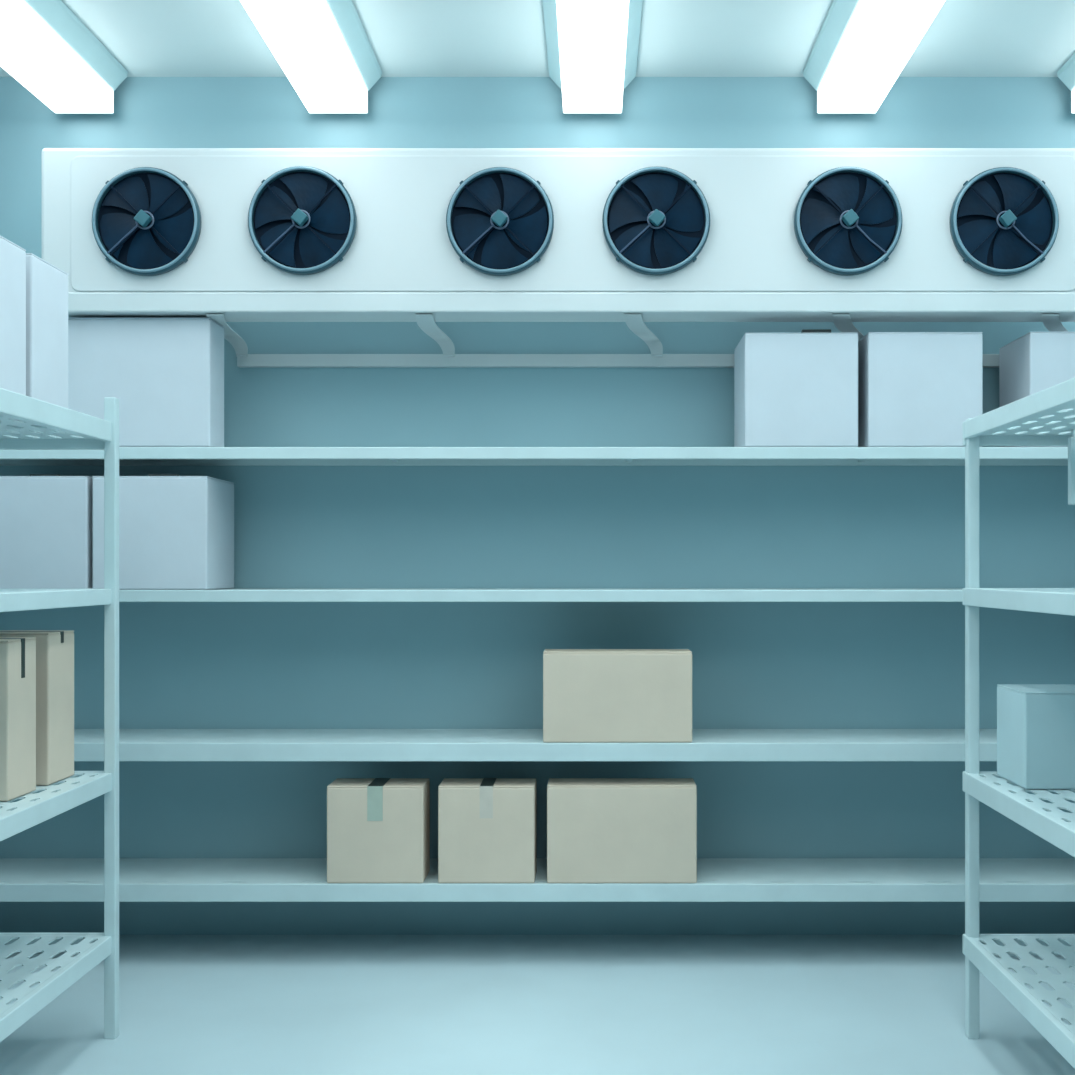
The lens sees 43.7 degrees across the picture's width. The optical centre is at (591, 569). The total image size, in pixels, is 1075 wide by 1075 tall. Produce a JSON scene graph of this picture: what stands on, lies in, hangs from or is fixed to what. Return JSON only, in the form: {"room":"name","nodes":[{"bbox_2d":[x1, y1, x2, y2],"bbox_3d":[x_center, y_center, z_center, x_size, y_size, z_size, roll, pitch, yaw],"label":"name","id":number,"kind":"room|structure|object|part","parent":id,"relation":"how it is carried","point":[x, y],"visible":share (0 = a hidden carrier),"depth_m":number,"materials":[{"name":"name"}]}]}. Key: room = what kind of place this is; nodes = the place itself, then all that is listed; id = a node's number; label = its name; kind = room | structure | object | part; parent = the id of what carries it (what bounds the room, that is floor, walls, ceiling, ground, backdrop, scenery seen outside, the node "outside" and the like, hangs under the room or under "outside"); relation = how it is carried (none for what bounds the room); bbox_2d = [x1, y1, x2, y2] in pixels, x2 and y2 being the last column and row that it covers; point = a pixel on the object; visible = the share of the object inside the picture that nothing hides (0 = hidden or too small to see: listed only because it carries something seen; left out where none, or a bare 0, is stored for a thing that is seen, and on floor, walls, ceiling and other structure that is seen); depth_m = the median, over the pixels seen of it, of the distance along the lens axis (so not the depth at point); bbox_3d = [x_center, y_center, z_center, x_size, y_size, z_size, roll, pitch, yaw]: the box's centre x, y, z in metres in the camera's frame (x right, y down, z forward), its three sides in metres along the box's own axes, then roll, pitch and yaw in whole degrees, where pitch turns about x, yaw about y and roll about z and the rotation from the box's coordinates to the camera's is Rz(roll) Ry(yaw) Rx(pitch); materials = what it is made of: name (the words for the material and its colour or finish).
{"room":"cold storage room","nodes":[
{"label":"cold storage room","id":0,"kind":"room"},
{"bbox_2d":[0,77,1074,934],"bbox_3d":[-0.165,-0.264,5.550,5.430,3.528,0.100,0,0,0],"label":"wall","id":1,"kind":"structure","parent":0,"point":[183,665],"depth_m":5.50,"materials":[{"name":"paint"}]},
{"bbox_2d":[0,447,1074,901],"bbox_3d":[-0.170,0.518,5.266,5.100,1.964,0.452,0,0,0],"label":"wall shelving","id":2,"kind":"object","parent":1,"relation":"attached to","point":[21,879],"visible":0.84,"depth_m":5.04,"materials":[{"name":"metal"}]},
{"bbox_2d":[0,474,92,588],"bbox_3d":[-2.122,-0.144,5.238,0.434,0.438,0.390,0,0,0],"label":"cardboard box","id":3,"kind":"object","parent":2,"relation":"on","point":[46,520],"visible":0.85,"depth_m":5.04,"materials":[{"name":"white cardboard"}]},
{"bbox_2d":[68,318,223,446],"bbox_3d":[-1.712,-0.708,5.143,0.543,0.488,0.200,0,0,0],"label":"cardboard box","id":4,"kind":"object","parent":2,"relation":"on","point":[166,375],"visible":0.84,"depth_m":5.04,"materials":[{"name":"white cardboard"}]},
{"bbox_2d":[93,474,233,589],"bbox_3d":[-1.669,-0.144,5.238,0.434,0.438,0.390,0,0,0],"label":"cardboard box","id":5,"kind":"object","parent":2,"relation":"on","point":[176,532],"visible":0.96,"depth_m":5.04,"materials":[{"name":"white cardboard"}]},
{"bbox_2d":[327,778,429,882],"bbox_3d":[-0.819,0.999,5.145,0.366,0.367,0.202,0,0,0],"label":"cardboard box","id":6,"kind":"object","parent":2,"relation":"on","point":[378,829],"visible":1,"depth_m":5.04,"materials":[{"name":"beige cardboard"}]},
{"bbox_2d":[438,778,536,882],"bbox_3d":[-0.399,0.999,5.145,0.364,0.367,0.202,0,0,0],"label":"cardboard box","id":7,"kind":"object","parent":2,"relation":"on","point":[487,827],"visible":1,"depth_m":5.04,"materials":[{"name":"beige cardboard"}]},
{"bbox_3d":[-0.170,-0.441,5.266,5.100,0.045,0.452,0,0,0],"label":"shelf","id":8,"kind":"part","parent":2,"relation":"part of","materials":[{"name":"metal"}]},
{"bbox_3d":[-0.170,0.687,5.266,5.100,0.070,0.452,0,0,0],"label":"shelf","id":9,"kind":"part","parent":2,"relation":"part of","materials":[{"name":"metal"}]},
{"bbox_3d":[-0.170,1.218,5.266,5.100,0.068,0.452,0,0,0],"label":"shelf","id":10,"kind":"part","parent":2,"relation":"part of","materials":[{"name":"metal"}]},
{"bbox_3d":[-0.170,0.098,5.266,5.100,0.045,0.452,0,0,0],"label":"shelf","id":11,"kind":"part","parent":2,"relation":"part of","materials":[{"name":"metal"}]},
{"bbox_2d":[543,649,691,741],"bbox_3d":[0.097,0.480,5.140,0.564,0.342,0.190,0,0,0],"label":"cardboard box","id":12,"kind":"object","parent":2,"relation":"on","point":[590,695],"visible":1,"depth_m":5.04,"materials":[{"name":"beige cardboard"}]},
{"bbox_2d":[547,778,696,882],"bbox_3d":[0.113,0.999,5.140,0.566,0.368,0.190,0,0,0],"label":"cardboard box","id":13,"kind":"object","parent":2,"relation":"on","point":[600,830],"visible":1,"depth_m":5.04,"materials":[{"name":"beige cardboard"}]},
{"bbox_2d":[734,329,857,446],"bbox_3d":[0.791,-0.687,5.236,0.428,0.445,0.385,0,0,0],"label":"cardboard box","id":14,"kind":"object","parent":2,"relation":"on","point":[791,389],"visible":0.91,"depth_m":5.04,"materials":[{"name":"white cardboard"}]},
{"bbox_2d":[858,332,982,446],"bbox_3d":[1.259,-0.681,5.236,0.432,0.433,0.385,0,0,0],"label":"cardboard box","id":15,"kind":"object","parent":2,"relation":"on","point":[916,389],"visible":0.8,"depth_m":5.04,"materials":[{"name":"white cardboard"}]},
{"bbox_2d":[999,332,1074,446],"bbox_3d":[1.878,-0.682,5.236,0.453,0.435,0.385,0,0,0],"label":"cardboard box","id":16,"kind":"object","parent":2,"relation":"on","point":[1034,362],"visible":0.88,"depth_m":5.04,"materials":[{"name":"white cardboard"}]},
{"bbox_2d":[41,148,1074,321],"bbox_3d":[-0.065,-1.272,5.211,3.998,0.619,0.578,0,0,0],"label":"evaporator cooling unit","id":17,"kind":"object","parent":1,"relation":"attached to","point":[240,234],"visible":1,"depth_m":5.00,"materials":[{"name":"metal"}]},
{"bbox_3d":[-1.758,-1.245,4.980,0.152,0.175,0.016,0,0,1],"label":"blade","id":18,"kind":"part","parent":17,"relation":"part of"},
{"bbox_3d":[-1.734,-1.222,4.964,0.113,0.113,0.006,0,0,-2],"label":"motor arm","id":19,"kind":"part","parent":17,"relation":"part of","materials":[{"name":"metal"}]},
{"bbox_3d":[-1.734,-1.373,4.964,0.113,0.113,0.006,0,0,-2],"label":"motor arm","id":20,"kind":"part","parent":17,"relation":"part of","materials":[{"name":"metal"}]},
{"bbox_3d":[-1.738,-1.393,4.980,0.172,0.157,0.018,0,0,0],"label":"blade","id":21,"kind":"part","parent":17,"relation":"part of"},
{"bbox_3d":[-1.647,-1.199,4.977,0.178,0.154,0.013,0,0,6],"label":"blade","id":22,"kind":"part","parent":17,"relation":"part of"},
{"bbox_3d":[-1.583,-1.222,4.964,0.113,0.113,0.006,0,0,2],"label":"motor arm","id":23,"kind":"part","parent":17,"relation":"part of","materials":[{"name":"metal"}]},
{"bbox_3d":[-1.583,-1.373,4.964,0.113,0.113,0.006,0,0,2],"label":"motor arm","id":24,"kind":"part","parent":17,"relation":"part of","materials":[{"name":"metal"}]},
{"bbox_3d":[-1.579,-1.388,4.985,0.152,0.171,0.014,0,0,-6],"label":"blade","id":25,"kind":"part","parent":17,"relation":"part of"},
{"bbox_3d":[-1.564,-1.262,4.980,0.161,0.173,0.018,0,0,0],"label":"blade","id":26,"kind":"part","parent":17,"relation":"part of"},
{"bbox_3d":[-1.173,-1.352,4.980,0.165,0.168,0.018,0,0,0],"label":"blade","id":27,"kind":"part","parent":17,"relation":"part of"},
{"bbox_3d":[-1.166,-1.213,4.985,0.153,0.172,0.015,0,0,6],"label":"blade","id":28,"kind":"part","parent":17,"relation":"part of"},
{"bbox_3d":[-1.155,-1.226,4.964,0.113,0.113,0.006,0,0,-2],"label":"motor arm","id":29,"kind":"part","parent":17,"relation":"part of","materials":[{"name":"metal"}]},
{"bbox_3d":[-1.155,-1.377,4.964,0.113,0.113,0.006,0,0,-2],"label":"motor arm","id":30,"kind":"part","parent":17,"relation":"part of","materials":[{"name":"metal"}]},
{"bbox_3d":[-1.074,-1.399,4.979,0.179,0.156,0.013,0,0,-6],"label":"blade","id":31,"kind":"part","parent":17,"relation":"part of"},
{"bbox_3d":[-1.003,-1.226,4.964,0.113,0.113,0.006,0,0,2],"label":"motor arm","id":32,"kind":"part","parent":17,"relation":"part of","materials":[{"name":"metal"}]},
{"bbox_3d":[-1.006,-1.204,4.980,0.173,0.156,0.018,0,0,0],"label":"blade","id":33,"kind":"part","parent":17,"relation":"part of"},
{"bbox_3d":[-1.003,-1.377,4.964,0.113,0.113,0.006,0,0,2],"label":"motor arm","id":34,"kind":"part","parent":17,"relation":"part of","materials":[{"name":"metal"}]},
{"bbox_3d":[-0.978,-1.342,4.980,0.151,0.176,0.016,0,0,-1],"label":"blade","id":35,"kind":"part","parent":17,"relation":"part of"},
{"bbox_3d":[-0.441,-1.241,4.980,0.152,0.175,0.016,0,0,1],"label":"blade","id":36,"kind":"part","parent":17,"relation":"part of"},
{"bbox_3d":[-0.424,-1.392,4.980,0.172,0.156,0.018,0,0,0],"label":"blade","id":37,"kind":"part","parent":17,"relation":"part of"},
{"bbox_3d":[-0.418,-1.222,4.964,0.113,0.113,0.006,0,0,-2],"label":"motor arm","id":38,"kind":"part","parent":17,"relation":"part of","materials":[{"name":"metal"}]},
{"bbox_3d":[-0.418,-1.373,4.964,0.113,0.113,0.006,0,0,-2],"label":"motor arm","id":39,"kind":"part","parent":17,"relation":"part of","materials":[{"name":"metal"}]},
{"bbox_3d":[-0.326,-1.198,4.977,0.178,0.154,0.013,0,0,5],"label":"blade","id":40,"kind":"part","parent":17,"relation":"part of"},
{"bbox_3d":[-0.268,-1.389,4.985,0.156,0.170,0.014,0,0,-6],"label":"blade","id":41,"kind":"part","parent":17,"relation":"part of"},
{"bbox_3d":[-0.267,-1.222,4.964,0.113,0.113,0.006,0,0,2],"label":"motor arm","id":42,"kind":"part","parent":17,"relation":"part of","materials":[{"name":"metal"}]},
{"bbox_3d":[-0.267,-1.373,4.964,0.113,0.113,0.006,0,0,2],"label":"motor arm","id":43,"kind":"part","parent":17,"relation":"part of","materials":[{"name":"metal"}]},
{"bbox_3d":[-0.247,-1.267,4.980,0.160,0.174,0.018,0,0,0],"label":"blade","id":44,"kind":"part","parent":17,"relation":"part of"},
{"bbox_3d":[0.145,-1.340,4.980,0.163,0.172,0.018,0,0,0],"label":"blade","id":45,"kind":"part","parent":17,"relation":"part of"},
{"bbox_3d":[0.156,-1.210,4.986,0.150,0.172,0.014,0,0,6],"label":"blade","id":46,"kind":"part","parent":17,"relation":"part of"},
{"bbox_3d":[0.164,-1.375,4.964,0.113,0.113,0.006,0,0,-2],"label":"motor arm","id":47,"kind":"part","parent":17,"relation":"part of","materials":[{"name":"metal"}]},
{"bbox_3d":[0.164,-1.224,4.964,0.113,0.113,0.006,0,0,-2],"label":"motor arm","id":48,"kind":"part","parent":17,"relation":"part of","materials":[{"name":"metal"}]},
{"bbox_3d":[0.233,-1.398,4.978,0.179,0.155,0.013,0,0,-6],"label":"blade","id":49,"kind":"part","parent":17,"relation":"part of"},
{"bbox_3d":[0.315,-1.224,4.964,0.113,0.113,0.006,0,0,2],"label":"motor arm","id":50,"kind":"part","parent":17,"relation":"part of","materials":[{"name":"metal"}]},
{"bbox_3d":[0.317,-1.204,4.980,0.172,0.157,0.018,0,0,0],"label":"blade","id":51,"kind":"part","parent":17,"relation":"part of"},
{"bbox_3d":[0.315,-1.375,4.964,0.113,0.113,0.006,0,0,2],"label":"motor arm","id":52,"kind":"part","parent":17,"relation":"part of","materials":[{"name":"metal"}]},
{"bbox_3d":[0.339,-1.348,4.980,0.152,0.175,0.016,0,0,-1],"label":"blade","id":53,"kind":"part","parent":17,"relation":"part of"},
{"bbox_3d":[0.856,-1.298,4.980,0.155,0.178,0.016,0,0,1],"label":"blade","id":54,"kind":"part","parent":17,"relation":"part of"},
{"bbox_3d":[0.878,-1.224,4.964,0.113,0.113,0.006,0,0,-2],"label":"motor arm","id":55,"kind":"part","parent":17,"relation":"part of","materials":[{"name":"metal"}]},
{"bbox_3d":[0.878,-1.375,4.964,0.113,0.113,0.006,0,0,-2],"label":"motor arm","id":56,"kind":"part","parent":17,"relation":"part of","materials":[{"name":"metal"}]},
{"bbox_3d":[0.909,-1.400,4.976,0.176,0.151,0.014,0,0,-4],"label":"blade","id":57,"kind":"part","parent":17,"relation":"part of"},
{"bbox_3d":[0.908,-1.206,4.983,0.171,0.164,0.013,0,0,7],"label":"blade","id":58,"kind":"part","parent":17,"relation":"part of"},
{"bbox_3d":[1.029,-1.224,4.964,0.113,0.113,0.006,0,0,2],"label":"motor arm","id":59,"kind":"part","parent":17,"relation":"part of","materials":[{"name":"metal"}]},
{"bbox_3d":[1.029,-1.375,4.964,0.113,0.113,0.006,0,0,2],"label":"motor arm","id":60,"kind":"part","parent":17,"relation":"part of","materials":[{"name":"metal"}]},
{"bbox_3d":[1.043,-1.214,4.980,0.172,0.150,0.018,0,0,0],"label":"blade","id":61,"kind":"part","parent":17,"relation":"part of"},
{"bbox_3d":[1.050,-1.375,4.981,0.157,0.173,0.016,0,0,-1],"label":"blade","id":62,"kind":"part","parent":17,"relation":"part of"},
{"bbox_3d":[1.439,-1.221,4.981,0.157,0.172,0.016,0,0,1],"label":"blade","id":63,"kind":"part","parent":17,"relation":"part of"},
{"bbox_3d":[1.446,-1.382,4.980,0.172,0.150,0.018,0,0,0],"label":"blade","id":64,"kind":"part","parent":17,"relation":"part of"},
{"bbox_3d":[1.460,-1.373,4.964,0.113,0.113,0.006,0,0,-2],"label":"motor arm","id":65,"kind":"part","parent":17,"relation":"part of","materials":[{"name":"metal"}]},
{"bbox_3d":[1.460,-1.222,4.964,0.113,0.113,0.006,0,0,-2],"label":"motor arm","id":66,"kind":"part","parent":17,"relation":"part of","materials":[{"name":"metal"}]},
{"bbox_3d":[1.578,-1.392,4.983,0.171,0.163,0.013,0,0,-7],"label":"blade","id":67,"kind":"part","parent":17,"relation":"part of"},
{"bbox_3d":[1.582,-1.197,4.976,0.176,0.151,0.014,0,0,4],"label":"blade","id":68,"kind":"part","parent":17,"relation":"part of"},
{"bbox_3d":[1.611,-1.222,4.964,0.113,0.113,0.006,0,0,2],"label":"motor arm","id":69,"kind":"part","parent":17,"relation":"part of","materials":[{"name":"metal"}]},
{"bbox_3d":[1.611,-1.373,4.964,0.113,0.113,0.006,0,0,2],"label":"motor arm","id":70,"kind":"part","parent":17,"relation":"part of","materials":[{"name":"metal"}]},
{"bbox_3d":[1.633,-1.301,4.980,0.155,0.178,0.016,0,0,-1],"label":"blade","id":71,"kind":"part","parent":17,"relation":"part of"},
{"bbox_2d":[207,314,1068,367],"bbox_3d":[0.261,-0.896,5.255,3.547,0.127,0.487,0,0,0],"label":"support rail","id":72,"kind":"object","parent":1,"relation":"attached to","point":[635,323],"visible":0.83,"depth_m":5.46,"materials":[{"name":"metal"}]},
{"bbox_2d":[0,935,1074,1074],"bbox_3d":[-0.165,1.550,1.950,5.430,0.100,7.300,0,0,0],"label":"floor","id":73,"kind":"structure","parent":0,"point":[189,1004],"depth_m":4.58,"materials":[{"name":"concrete"}]},
{"bbox_2d":[0,388,118,1041],"bbox_3d":[-1.810,0.474,3.109,0.572,2.052,2.418,0,0,0],"label":"shelving rack","id":74,"kind":"object","parent":73,"relation":"on","point":[59,428],"visible":0.91,"depth_m":4.16,"materials":[{"name":"paint"}]},
{"bbox_2d":[0,236,25,395],"bbox_3d":[-1.790,-0.666,3.643,0.380,0.479,0.285,0,0,0],"label":"cardboard box","id":75,"kind":"object","parent":74,"relation":"on","point":[12,256],"visible":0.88,"depth_m":3.69,"materials":[{"name":"white cardboard"}]},
{"bbox_2d":[0,637,35,800],"bbox_3d":[-1.810,0.422,3.830,0.362,0.451,0.190,0,0,0],"label":"cardboard box","id":76,"kind":"object","parent":74,"relation":"on","point":[17,654],"visible":1,"depth_m":3.79,"materials":[{"name":"beige cardboard"}]},
{"bbox_2d":[0,630,73,784],"bbox_3d":[-1.810,0.418,4.114,0.362,0.458,0.203,0,0,0],"label":"cardboard box","id":77,"kind":"object","parent":74,"relation":"on","point":[54,648],"visible":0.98,"depth_m":4.05,"materials":[{"name":"beige cardboard"}]},
{"bbox_2d":[13,253,67,425],"bbox_3d":[-1.790,-0.666,3.955,0.380,0.479,0.270,0,0,0],"label":"cardboard box","id":78,"kind":"object","parent":74,"relation":"on","point":[46,284],"visible":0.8,"depth_m":3.93,"materials":[{"name":"white cardboard"}]},
{"bbox_3d":[-1.816,1.199,3.109,0.560,0.058,2.418,0,0,0],"label":"shelf","id":79,"kind":"part","parent":74,"relation":"part of","materials":[{"name":"paint"}]},
{"bbox_3d":[-1.816,0.677,3.109,0.560,0.058,2.418,0,0,0],"label":"shelf","id":80,"kind":"part","parent":74,"relation":"part of","materials":[{"name":"paint"}]},
{"bbox_3d":[-1.816,0.085,3.109,0.560,0.050,2.418,0,0,0],"label":"shelf","id":81,"kind":"part","parent":74,"relation":"part of","materials":[{"name":"paint"}]},
{"bbox_3d":[-1.816,-0.431,3.109,0.560,0.086,2.418,0,0,0],"label":"shelf","id":82,"kind":"part","parent":74,"relation":"part of","materials":[{"name":"metal"}]},
{"bbox_3d":[-1.542,0.474,4.293,0.036,2.052,0.040,0,0,0],"label":"post","id":83,"kind":"part","parent":74,"relation":"part of","materials":[{"name":"metal"}]},
{"bbox_2d":[963,378,1074,1068],"bbox_3d":[1.476,0.507,3.109,0.560,1.985,2.418,0,0,0],"label":"shelving rack","id":84,"kind":"object","parent":73,"relation":"on","point":[1021,422],"visible":0.91,"depth_m":4.05,"materials":[{"name":"paint"}]},
{"bbox_3d":[1.221,0.507,4.293,0.036,1.985,0.040,0,0,0],"label":"post","id":85,"kind":"part","parent":84,"relation":"part of","materials":[{"name":"metal"}]},
{"bbox_3d":[1.476,1.206,3.109,0.560,0.064,2.418,0,0,0],"label":"shelf","id":86,"kind":"part","parent":84,"relation":"part of","materials":[{"name":"paint"}]},
{"bbox_3d":[1.476,0.682,3.109,0.560,0.064,2.418,0,0,0],"label":"shelf","id":87,"kind":"part","parent":84,"relation":"part of","materials":[{"name":"paint"}]},
{"bbox_3d":[1.476,0.086,3.109,0.560,0.056,2.418,0,0,0],"label":"shelf","id":88,"kind":"part","parent":84,"relation":"part of","materials":[{"name":"paint"}]},
{"bbox_3d":[1.476,-0.439,3.109,0.560,0.078,2.418,0,0,0],"label":"shelf","id":89,"kind":"part","parent":84,"relation":"part of","materials":[{"name":"metal"}]},
{"bbox_2d":[997,684,1074,788],"bbox_3d":[1.470,0.506,4.095,0.379,0.287,0.280,0,0,0],"label":"cardboard box","id":90,"kind":"object","parent":84,"relation":"on","point":[1036,722],"visible":1,"depth_m":3.96,"materials":[{"name":"cardboard"}]},
{"bbox_2d":[1068,430,1074,504],"bbox_3d":[1.582,-0.317,4.125,0.220,0.231,0.030,0,0,0],"label":"box","id":91,"kind":"object","parent":84,"relation":"hanging from","point":[1071,440],"visible":1,"depth_m":4.11,"materials":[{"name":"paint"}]},
{"bbox_2d":[0,0,1074,76],"bbox_3d":[-0.165,-2.078,1.950,5.430,0.100,7.300,0,0,0],"label":"ceiling","id":92,"kind":"structure","parent":0,"point":[148,38],"depth_m":5.08,"materials":[{"name":"white paint"}]},
{"bbox_2d":[0,0,127,113],"bbox_3d":[-2.065,-1.942,2.720,0.355,0.172,5.448,0,0,0],"label":"ceiling lamp","id":93,"kind":"object","parent":92,"relation":"attached to","point":[45,47],"visible":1,"depth_m":4.97,"materials":[{"name":"white plastic"}]},
{"bbox_2d":[240,0,381,113],"bbox_3d":[-1.031,-1.942,2.720,0.355,0.172,5.448,0,0,0],"label":"ceiling lamp","id":94,"kind":"object","parent":92,"relation":"attached to","point":[323,48],"visible":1,"depth_m":4.86,"materials":[{"name":"white plastic"}]},
{"bbox_2d":[543,0,642,113],"bbox_3d":[0.002,-1.942,2.720,0.355,0.172,5.448,0,0,0],"label":"ceiling lamp","id":95,"kind":"object","parent":92,"relation":"attached to","point":[592,45],"visible":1,"depth_m":4.86,"materials":[{"name":"white plastic"}]},
{"bbox_2d":[803,0,944,113],"bbox_3d":[1.036,-1.942,2.720,0.355,0.172,5.448,0,0,0],"label":"ceiling lamp","id":96,"kind":"object","parent":92,"relation":"attached to","point":[861,48],"visible":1,"depth_m":4.86,"materials":[{"name":"white plastic"}]},
{"bbox_2d":[1057,53,1074,113],"bbox_3d":[2.069,-1.942,2.720,0.355,0.172,5.448,0,0,0],"label":"ceiling lamp","id":97,"kind":"object","parent":92,"relation":"attached to","point":[1066,73],"visible":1,"depth_m":5.39,"materials":[{"name":"white plastic"}]},
{"bbox_2d":[1072,88,1074,112],"bbox_3d":[2.069,-1.903,2.724,0.238,0.091,5.429,0,0,0],"label":"diffuser","id":98,"kind":"object","parent":97,"relation":"attached to","point":[1073,89],"depth_m":5.41,"materials":[{"name":"white plastic"}]}
]}

